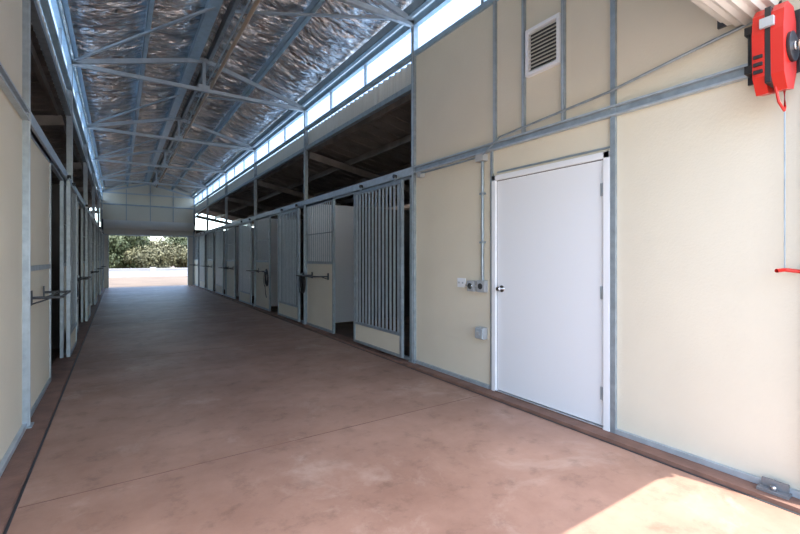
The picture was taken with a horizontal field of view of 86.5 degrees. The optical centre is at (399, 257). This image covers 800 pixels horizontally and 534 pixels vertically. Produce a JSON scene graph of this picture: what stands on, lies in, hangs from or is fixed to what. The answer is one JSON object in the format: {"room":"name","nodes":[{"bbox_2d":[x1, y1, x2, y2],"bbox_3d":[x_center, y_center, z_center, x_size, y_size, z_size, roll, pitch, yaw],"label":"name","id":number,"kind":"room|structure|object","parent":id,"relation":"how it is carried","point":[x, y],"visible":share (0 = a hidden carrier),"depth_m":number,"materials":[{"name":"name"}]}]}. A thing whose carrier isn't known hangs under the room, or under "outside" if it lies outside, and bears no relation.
{"room":"farm building","nodes":[
{"label":"farm building","id":0,"kind":"room"},
{"bbox_2d":[0,0,100,461],"bbox_3d":[-7.122,-0.615,9.555,0.070,3.870,22.480,0,0,-34],"label":"wall","id":1,"kind":"structure","parent":0,"point":[10,10],"depth_m":2.96,"materials":[{"name":"beige paint"}]},
{"bbox_2d":[0,62,29,476],"bbox_3d":[-1.893,-0.615,1.774,0.045,3.870,3.730,0,0,-34],"label":"trim","id":2,"kind":"structure","parent":1,"relation":"attached to","point":[7,86],"depth_m":2.86,"materials":[{"name":"metal"}]},
{"bbox_2d":[22,0,102,428],"bbox_3d":[-7.102,-0.855,9.605,0.100,4.350,22.540,0,0,-34],"label":"trim","id":3,"kind":"structure","parent":1,"relation":"attached to","point":[30,11],"depth_m":4.02,"materials":[{"name":"metal"}]},
{"bbox_2d":[66,175,76,356],"bbox_3d":[-4.614,0.090,5.981,0.051,2.399,1.090,0,0,-34],"label":"sliding door","id":4,"kind":"structure","parent":1,"relation":"in","point":[71,193],"depth_m":5.82,"materials":[{"name":"metal"}]},
{"bbox_2d":[85,204,89,320],"bbox_3d":[-6.686,0.090,9.107,0.051,2.399,1.090,0,0,-34],"label":"sliding door","id":5,"kind":"structure","parent":1,"relation":"in","point":[87,213],"depth_m":8.66,"materials":[{"name":"metal"}]},
{"bbox_2d":[94,218,96,304],"bbox_3d":[-8.759,0.090,12.232,0.051,2.399,1.090,0,0,-34],"label":"sliding door","id":6,"kind":"structure","parent":1,"relation":"in","point":[95,223],"depth_m":11.79,"materials":[{"name":"metal"}]},
{"bbox_2d":[99,227,100,294],"bbox_3d":[-10.831,0.090,15.357,0.051,2.399,1.090,0,0,-34],"label":"sliding door","id":7,"kind":"structure","parent":1,"relation":"in","point":[99,227],"depth_m":14.92,"materials":[{"name":"metal"}]},
{"bbox_2d":[102,232,103,287],"bbox_3d":[-12.904,0.090,18.483,0.051,2.399,1.090,0,0,-34],"label":"sliding door","id":8,"kind":"structure","parent":1,"relation":"in","point":[102,232],"depth_m":18.04,"materials":[{"name":"metal"}]},
{"bbox_2d":[31,24,96,213],"bbox_3d":[-8.834,-1.806,8.438,4.044,1.029,22.510,0,0,-34],"label":"ceiling","id":9,"kind":"structure","parent":0,"point":[46,107],"depth_m":6.30,"materials":[{"name":"brown wood"}]},
{"bbox_2d":[51,184,90,348],"bbox_3d":[-8.662,-0.025,8.547,3.650,2.750,22.500,0,0,-34],"label":"wall","id":10,"kind":"structure","parent":0,"point":[55,188],"depth_m":6.34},
{"bbox_2d":[0,288,105,533],"bbox_3d":[-7.036,1.335,9.583,0.225,0.030,22.530,0,0,-34],"label":"trim","id":11,"kind":"structure","parent":10,"relation":"attached to","point":[14,479],"depth_m":3.17,"materials":[{"name":"concrete"}]},
{"bbox_2d":[31,129,65,416],"bbox_3d":[-3.982,0.115,4.883,0.040,2.410,3.660,0,0,-34],"label":"stall","id":12,"kind":"object","parent":11,"relation":"on","point":[42,164],"visible":0.55,"depth_m":4.07,"materials":[{"name":"metal"}]},
{"bbox_2d":[31,286,70,305],"bbox_3d":[-3.141,0.330,3.845,0.210,0.120,0.760,0,0,-34],"label":"rack","id":13,"kind":"object","parent":12,"relation":"attached to","point":[66,292],"visible":0.98,"depth_m":3.58,"materials":[{"name":"grey metal"}]},
{"bbox_2d":[77,198,84,332],"bbox_3d":[-6.054,0.115,8.008,0.040,2.410,3.660,0,0,-34],"label":"stall","id":14,"kind":"object","parent":11,"relation":"on","point":[78,201],"visible":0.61,"depth_m":8.74,"materials":[{"name":"metal"}]},
{"bbox_2d":[77,275,79,303],"bbox_3d":[-4.982,0.608,6.547,0.082,0.690,0.237,0,0,-34],"label":"coiled hose","id":15,"kind":"object","parent":14,"relation":"hanging from","point":[78,282],"visible":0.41,"depth_m":6.58,"materials":[{"name":"black plastic"}]},
{"bbox_2d":[79,276,90,280],"bbox_3d":[-5.214,0.330,6.970,0.210,0.120,0.760,0,0,-34],"label":"rack","id":16,"kind":"object","parent":14,"relation":"attached to","point":[80,278],"visible":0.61,"depth_m":6.72,"materials":[{"name":"grey metal"}]},
{"bbox_2d":[90,217,93,304],"bbox_3d":[-8.127,0.115,11.133,0.040,2.410,3.660,0,0,-34],"label":"stall","id":17,"kind":"object","parent":11,"relation":"on","point":[91,220],"visible":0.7,"depth_m":12.09,"materials":[{"name":"metal"}]},
{"bbox_2d":[97,227,98,294],"bbox_3d":[-10.199,0.115,14.259,0.040,2.410,3.660,0,0,-34],"label":"stall","id":18,"kind":"object","parent":11,"relation":"on","point":[97,227],"visible":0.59,"depth_m":14.99,"materials":[{"name":"metal"}]},
{"bbox_2d":[101,233,101,288],"bbox_3d":[-12.272,0.115,17.384,0.040,2.410,3.660,0,0,-34],"label":"stall","id":19,"kind":"object","parent":11,"relation":"on","point":[101,233],"visible":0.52,"depth_m":18.67,"materials":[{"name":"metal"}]},
{"bbox_2d":[102,184,193,198],"bbox_3d":[-11.737,-3.217,19.979,3.718,0.594,0.055,0,0,-34],"label":"roof truss","id":20,"kind":"object","parent":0,"point":[106,191],"depth_m":19.90,"materials":[{"name":"grey metal"}]},
{"bbox_2d":[100,180,195,225],"bbox_3d":[-11.761,-2.650,20.015,3.880,2.100,0.080,0,0,-34],"label":"wall","id":21,"kind":"structure","parent":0,"point":[110,212],"depth_m":19.92,"materials":[{"name":"beige metal"}]},
{"bbox_2d":[48,0,89,151],"bbox_3d":[-7.118,-2.775,9.558,0.020,0.330,22.480,0,0,-34],"label":"window","id":22,"kind":"structure","parent":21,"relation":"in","point":[48,0],"depth_m":5.89,"materials":[{"name":"white glass"}]},
{"bbox_2d":[195,0,480,203],"bbox_3d":[-3.935,-2.775,11.669,0.020,0.330,22.480,0,0,-34],"label":"window","id":23,"kind":"structure","parent":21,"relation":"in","point":[455,10],"depth_m":6.27,"materials":[{"name":"glass"}]},
{"bbox_2d":[109,266,187,287],"bbox_3d":[-33.160,1.530,50.004,160.000,0.240,200.000,0,0,-34],"label":"ground","id":24,"kind":"structure","parent":0,"point":[165,280],"depth_m":25.50,"materials":[{"name":"beige concrete"}]},
{"bbox_2d":[109,235,126,268],"bbox_3d":[-23.327,-0.466,33.660,3.572,3.842,3.361,0,0,-36],"label":"bush","id":25,"kind":"object","parent":24,"relation":"on","point":[118,261],"visible":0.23,"depth_m":33.16,"materials":[{"name":"green plant"}]},
{"bbox_2d":[109,251,126,268],"bbox_3d":[-23.538,0.149,34.130,3.423,2.592,2.427,0,0,-25],"label":"bush","id":26,"kind":"object","parent":24,"relation":"on","point":[113,251],"visible":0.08,"depth_m":33.75,"materials":[{"name":"green plant"}]},
{"bbox_2d":[109,235,151,267],"bbox_3d":[-22.285,-0.646,34.534,3.928,4.224,3.695,0,0,-44],"label":"bush","id":27,"kind":"object","parent":24,"relation":"on","point":[130,242],"visible":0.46,"depth_m":33.90,"materials":[{"name":"green plant"}]},
{"bbox_2d":[122,244,170,267],"bbox_3d":[-20.430,0.141,34.133,3.618,2.609,2.566,0,0,-1],"label":"bush","id":28,"kind":"object","parent":24,"relation":"on","point":[152,258],"visible":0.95,"depth_m":33.70,"materials":[{"name":"green plant"}]},
{"bbox_2d":[109,267,187,277],"bbox_3d":[-13.678,1.070,35.464,76.400,0.760,0.370,0,0,-34],"label":"wall","id":29,"kind":"structure","parent":24,"relation":"on","point":[152,271],"depth_m":31.85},
{"bbox_2d":[147,237,167,250],"bbox_3d":[-23.675,-0.280,38.599,4.646,3.518,3.295,0,0,-13],"label":"bush","id":30,"kind":"object","parent":24,"relation":"on","point":[154,241],"visible":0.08,"depth_m":38.70,"materials":[{"name":"green plant"}]},
{"bbox_2d":[158,240,180,265],"bbox_3d":[-22.226,-0.165,39.770,4.319,3.270,3.063,0,0,-15],"label":"bush","id":31,"kind":"object","parent":24,"relation":"on","point":[169,247],"visible":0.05,"depth_m":39.16,"materials":[{"name":"green plant"}]},
{"bbox_2d":[160,237,187,267],"bbox_3d":[-20.881,-0.712,41.063,3.817,4.363,4.057,0,0,3],"label":"bush","id":32,"kind":"object","parent":24,"relation":"on","point":[177,240],"visible":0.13,"depth_m":40.00,"materials":[{"name":"green plant"}]},
{"bbox_2d":[164,244,187,267],"bbox_3d":[-18.321,0.100,36.607,2.527,2.698,3.563,0,0,13],"label":"bush","id":33,"kind":"object","parent":24,"relation":"on","point":[181,255],"visible":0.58,"depth_m":35.50,"materials":[{"name":"green plant"}]},
{"bbox_2d":[178,240,187,267],"bbox_3d":[-18.873,-0.098,38.557,2.680,3.064,2.849,0,0,11],"label":"bush","id":34,"kind":"object","parent":24,"relation":"on","point":[184,242],"visible":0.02,"depth_m":37.94,"materials":[{"name":"green plant"}]},
{"bbox_2d":[104,235,192,287],"bbox_3d":[-11.716,-0.125,19.948,3.760,2.950,0.120,0,0,-34],"label":"wall","id":35,"kind":"structure","parent":0,"point":[106,237],"depth_m":19.04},
{"bbox_2d":[101,189,194,284],"bbox_3d":[-11.719,-0.900,19.952,3.760,4.500,0.070,0,0,-34],"label":"trim","id":36,"kind":"structure","parent":35,"relation":"attached to","point":[126,204],"depth_m":19.96,"materials":[{"name":"metal"}]},
{"bbox_2d":[102,219,194,236],"bbox_3d":[-11.553,-1.360,19.702,3.680,0.700,0.450,0,0,-34],"label":"coil","id":37,"kind":"object","parent":35,"relation":"attached to","point":[111,227],"visible":0.98,"depth_m":19.61,"materials":[{"name":"beige metal"}]},
{"bbox_2d":[99,169,206,188],"bbox_3d":[-9.665,-3.217,16.854,3.718,0.594,0.055,0,0,-34],"label":"roof truss","id":38,"kind":"object","parent":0,"point":[100,178],"depth_m":16.80,"materials":[{"name":"grey metal"}]},
{"bbox_2d":[95,149,225,173],"bbox_3d":[-7.592,-3.217,13.729,3.718,0.594,0.055,0,0,-34],"label":"roof truss","id":39,"kind":"object","parent":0,"point":[102,158],"depth_m":13.67,"materials":[{"name":"grey metal"}]},
{"bbox_2d":[87,117,254,150],"bbox_3d":[-5.520,-3.217,10.603,3.718,0.594,0.055,0,0,-34],"label":"roof truss","id":40,"kind":"object","parent":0,"point":[97,126],"depth_m":10.48,"materials":[{"name":"grey metal"}]},
{"bbox_2d":[72,58,304,111],"bbox_3d":[-3.447,-3.217,7.478,3.718,0.594,0.055,0,0,-34],"label":"roof truss","id":41,"kind":"object","parent":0,"point":[87,64],"depth_m":7.31,"materials":[{"name":"grey metal"}]},
{"bbox_2d":[74,7,387,190],"bbox_3d":[-6.557,-3.240,12.168,3.666,0.490,18.774,0,0,-34],"label":"brace","id":42,"kind":"object","parent":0,"point":[207,9],"depth_m":6.23,"materials":[{"name":"grey metal"}]},
{"bbox_2d":[59,0,413,193],"bbox_3d":[-5.527,-3.410,10.614,3.760,0.530,22.480,0,0,-34],"label":"ceiling","id":43,"kind":"structure","parent":0,"point":[323,44],"depth_m":7.36,"materials":[{"name":"metal"}]},
{"bbox_2d":[38,0,434,192],"bbox_3d":[-5.568,-3.487,10.676,4.260,0.636,22.730,0,0,-34],"label":"roof","id":44,"kind":"structure","parent":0,"point":[38,0],"depth_m":6.98,"materials":[{"name":"grey metal"}]},
{"bbox_2d":[61,0,431,196],"bbox_3d":[-5.527,-3.328,10.614,3.632,0.604,22.480,0,0,-34],"label":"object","id":45,"kind":"structure","parent":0,"point":[207,20],"depth_m":7.20,"materials":[{"name":"grey metal"}]},
{"bbox_2d":[154,0,260,187],"bbox_3d":[-5.339,-3.400,10.738,0.150,0.140,22.480,0,0,-34],"label":"beam","id":46,"kind":"structure","parent":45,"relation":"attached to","point":[244,9],"depth_m":7.43,"materials":[{"name":"metal"}]},
{"bbox_2d":[196,204,409,322],"bbox_3d":[-2.403,-0.025,12.697,3.650,2.750,22.500,0,0,-34],"label":"wall","id":47,"kind":"structure","parent":0,"point":[343,214],"depth_m":9.37,"materials":[{"name":"grey metal"}]},
{"bbox_2d":[191,285,799,515],"bbox_3d":[-3.990,1.335,11.603,0.225,0.030,22.530,0,0,-34],"label":"trim","id":48,"kind":"structure","parent":47,"relation":"attached to","point":[737,484],"depth_m":3.23,"materials":[{"name":"concrete"}]},
{"bbox_2d":[194,233,205,288],"bbox_3d":[-9.138,0.115,19.462,0.040,2.410,3.660,0,0,-34],"label":"stall","id":49,"kind":"object","parent":48,"relation":"on","point":[196,238],"visible":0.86,"depth_m":20.36,"materials":[{"name":"metal"}]},
{"bbox_2d":[207,228,224,294],"bbox_3d":[-7.066,0.115,16.337,0.040,2.410,3.660,0,0,-34],"label":"stall","id":50,"kind":"object","parent":48,"relation":"on","point":[210,236],"visible":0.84,"depth_m":17.30,"materials":[{"name":"metal"}]},
{"bbox_2d":[226,220,253,305],"bbox_3d":[-4.993,0.115,13.211,0.040,2.410,3.660,0,0,-34],"label":"stall","id":51,"kind":"object","parent":48,"relation":"on","point":[230,274],"visible":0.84,"depth_m":14.09,"materials":[{"name":"metal"}]},
{"bbox_2d":[255,206,303,322],"bbox_3d":[-2.921,0.115,10.086,0.040,2.410,3.660,0,0,-34],"label":"stall","id":52,"kind":"object","parent":48,"relation":"on","point":[261,224],"visible":0.89,"depth_m":10.98,"materials":[{"name":"metal"}]},
{"bbox_2d":[264,269,268,297],"bbox_3d":[-3.308,0.633,10.515,0.082,0.720,0.253,0,0,-34],"label":"coiled hose","id":53,"kind":"object","parent":52,"relation":"hanging from","point":[266,270],"visible":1,"depth_m":10.48,"materials":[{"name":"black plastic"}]},
{"bbox_2d":[306,176,410,360],"bbox_3d":[-0.848,0.115,6.961,0.040,2.410,3.660,0,0,-34],"label":"stall","id":54,"kind":"object","parent":48,"relation":"on","point":[320,292],"visible":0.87,"depth_m":7.78,"materials":[{"name":"metal"}]},
{"bbox_2d":[296,272,328,279],"bbox_3d":[-1.616,0.330,7.790,0.320,0.120,0.810,0,0,-34],"label":"rack","id":55,"kind":"object","parent":54,"relation":"attached to","point":[311,275],"visible":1,"depth_m":7.54,"materials":[{"name":"grey metal"}]},
{"bbox_2d":[756,476,791,499],"bbox_3d":[2.103,1.290,2.391,0.068,0.059,0.140,0,0,-34],"label":"bracket","id":56,"kind":"object","parent":48,"relation":"on","point":[782,490],"visible":1,"depth_m":2.38,"materials":[{"name":"grey metal"}]},
{"bbox_2d":[196,93,410,226],"bbox_3d":[-2.236,-1.806,12.814,4.044,1.029,22.510,0,0,-34],"label":"ceiling","id":57,"kind":"structure","parent":0,"point":[379,145],"depth_m":9.45,"materials":[{"name":"brown wood"}]},
{"bbox_2d":[336,0,413,27],"bbox_3d":[-1.375,-3.217,4.353,3.718,0.594,0.055,0,0,-34],"label":"roof truss","id":58,"kind":"object","parent":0,"point":[399,16],"depth_m":5.15,"materials":[{"name":"grey metal"}]},
{"bbox_2d":[7,285,799,533],"bbox_3d":[-5.499,1.380,10.572,11.160,0.060,23.180,0,0,-34],"label":"floor","id":59,"kind":"structure","parent":0,"point":[480,464],"depth_m":2.93,"materials":[{"name":"concrete"}]},
{"bbox_2d":[19,287,479,507],"bbox_3d":[-5.817,1.349,11.051,3.420,0.001,18.758,0,0,-34],"label":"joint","id":60,"kind":"structure","parent":59,"relation":"on","point":[178,287],"depth_m":3.08,"materials":[{"name":"concrete"}]},
{"bbox_2d":[195,0,799,490],"bbox_3d":[-3.931,-0.615,11.672,0.070,3.870,22.480,0,0,-34],"label":"wall","id":61,"kind":"structure","parent":0,"point":[708,330],"depth_m":2.96,"materials":[{"name":"beige paint"}]},
{"bbox_2d":[199,232,204,288],"bbox_3d":[-8.625,0.090,18.542,0.051,2.399,1.340,0,0,-34],"label":"sliding door","id":62,"kind":"structure","parent":61,"relation":"in","point":[201,237],"depth_m":18.45,"materials":[{"name":"metal"}]},
{"bbox_2d":[215,227,223,294],"bbox_3d":[-6.553,0.090,15.417,0.051,2.399,1.340,0,0,-34],"label":"sliding door","id":63,"kind":"structure","parent":61,"relation":"in","point":[219,235],"depth_m":15.34,"materials":[{"name":"metal"}]},
{"bbox_2d":[239,218,251,304],"bbox_3d":[-4.480,0.090,12.292,0.051,2.399,1.340,0,0,-34],"label":"sliding door","id":64,"kind":"structure","parent":61,"relation":"in","point":[245,296],"depth_m":12.13,"materials":[{"name":"metal"}]},
{"bbox_2d":[278,204,299,321],"bbox_3d":[-2.408,0.090,9.166,0.051,2.399,1.340,0,0,-34],"label":"sliding door","id":65,"kind":"structure","parent":61,"relation":"in","point":[289,310],"depth_m":9.07,"materials":[{"name":"metal"}]},
{"bbox_2d":[299,272,305,305],"bbox_3d":[-1.943,0.633,8.456,0.082,0.720,0.253,0,0,-34],"label":"coiled hose","id":66,"kind":"object","parent":61,"relation":"hanging from","point":[302,273],"visible":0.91,"depth_m":8.46,"materials":[{"name":"black plastic"}]},
{"bbox_2d":[193,0,498,363],"bbox_3d":[-3.985,-0.855,11.672,0.100,4.350,22.540,0,0,-34],"label":"trim","id":67,"kind":"structure","parent":61,"relation":"attached to","point":[434,7],"depth_m":6.46,"materials":[{"name":"metal"}]},
{"bbox_2d":[353,174,403,357],"bbox_3d":[-0.335,0.090,6.041,0.051,2.399,1.340,0,0,-34],"label":"sliding door","id":68,"kind":"structure","parent":61,"relation":"in","point":[389,341],"depth_m":5.86,"materials":[{"name":"metal"}]},
{"bbox_2d":[457,278,465,287],"bbox_3d":[0.670,0.270,4.650,0.021,0.100,0.130,0,0,-34],"label":"switch plate","id":69,"kind":"object","parent":61,"relation":"attached to","point":[461,282],"visible":1,"depth_m":4.65,"materials":[{"name":"white paint"}]},
{"bbox_2d":[475,326,486,339],"bbox_3d":[0.828,0.770,4.359,0.079,0.120,0.110,0,0,-34],"label":"outlet box","id":70,"kind":"object","parent":61,"relation":"attached to","point":[480,332],"visible":1,"depth_m":4.33,"materials":[{"name":"grey plastic"}]},
{"bbox_2d":[525,12,560,77],"bbox_3d":[1.260,-1.860,3.739,0.045,0.420,0.360,0,0,-34],"label":"air vent","id":71,"kind":"object","parent":61,"relation":"in","point":[543,40],"visible":0.98,"depth_m":3.74,"materials":[{"name":"white paint"}]},
{"bbox_2d":[492,151,609,431],"bbox_3d":[1.271,0.253,3.747,0.140,2.135,1.220,0,0,-34],"label":"door","id":72,"kind":"structure","parent":61,"relation":"in","point":[551,222],"depth_m":3.65,"materials":[{"name":"white paint"}]},
{"bbox_2d":[417,22,751,292],"bbox_3d":[1.157,-0.530,3.862,0.080,1.760,3.361,0,0,-34],"label":"conduit","id":73,"kind":"object","parent":61,"relation":"attached to","point":[481,285],"visible":0.99,"depth_m":4.31,"materials":[{"name":"metal"}]},
{"bbox_2d":[412,0,799,498],"bbox_3d":[1.202,-0.615,3.827,0.043,3.870,3.730,0,0,-34],"label":"trim","id":74,"kind":"structure","parent":61,"relation":"attached to","point":[735,74],"depth_m":3.21,"materials":[{"name":"metal"}]},
{"bbox_2d":[690,0,781,29],"bbox_3d":[0.532,-1.550,1.469,3.670,0.377,0.377,0,0,-34],"label":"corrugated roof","id":75,"kind":"object","parent":61,"relation":"attached to","point":[726,13],"visible":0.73,"depth_m":2.35,"materials":[{"name":"beige metal"}]},
{"bbox_2d":[744,1,799,272],"bbox_3d":[2.036,-0.632,2.325,0.272,1.436,0.273,0,0,-34],"label":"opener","id":76,"kind":"object","parent":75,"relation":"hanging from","point":[773,37],"visible":1,"depth_m":2.26,"materials":[{"name":"red plastic"}]}
]}

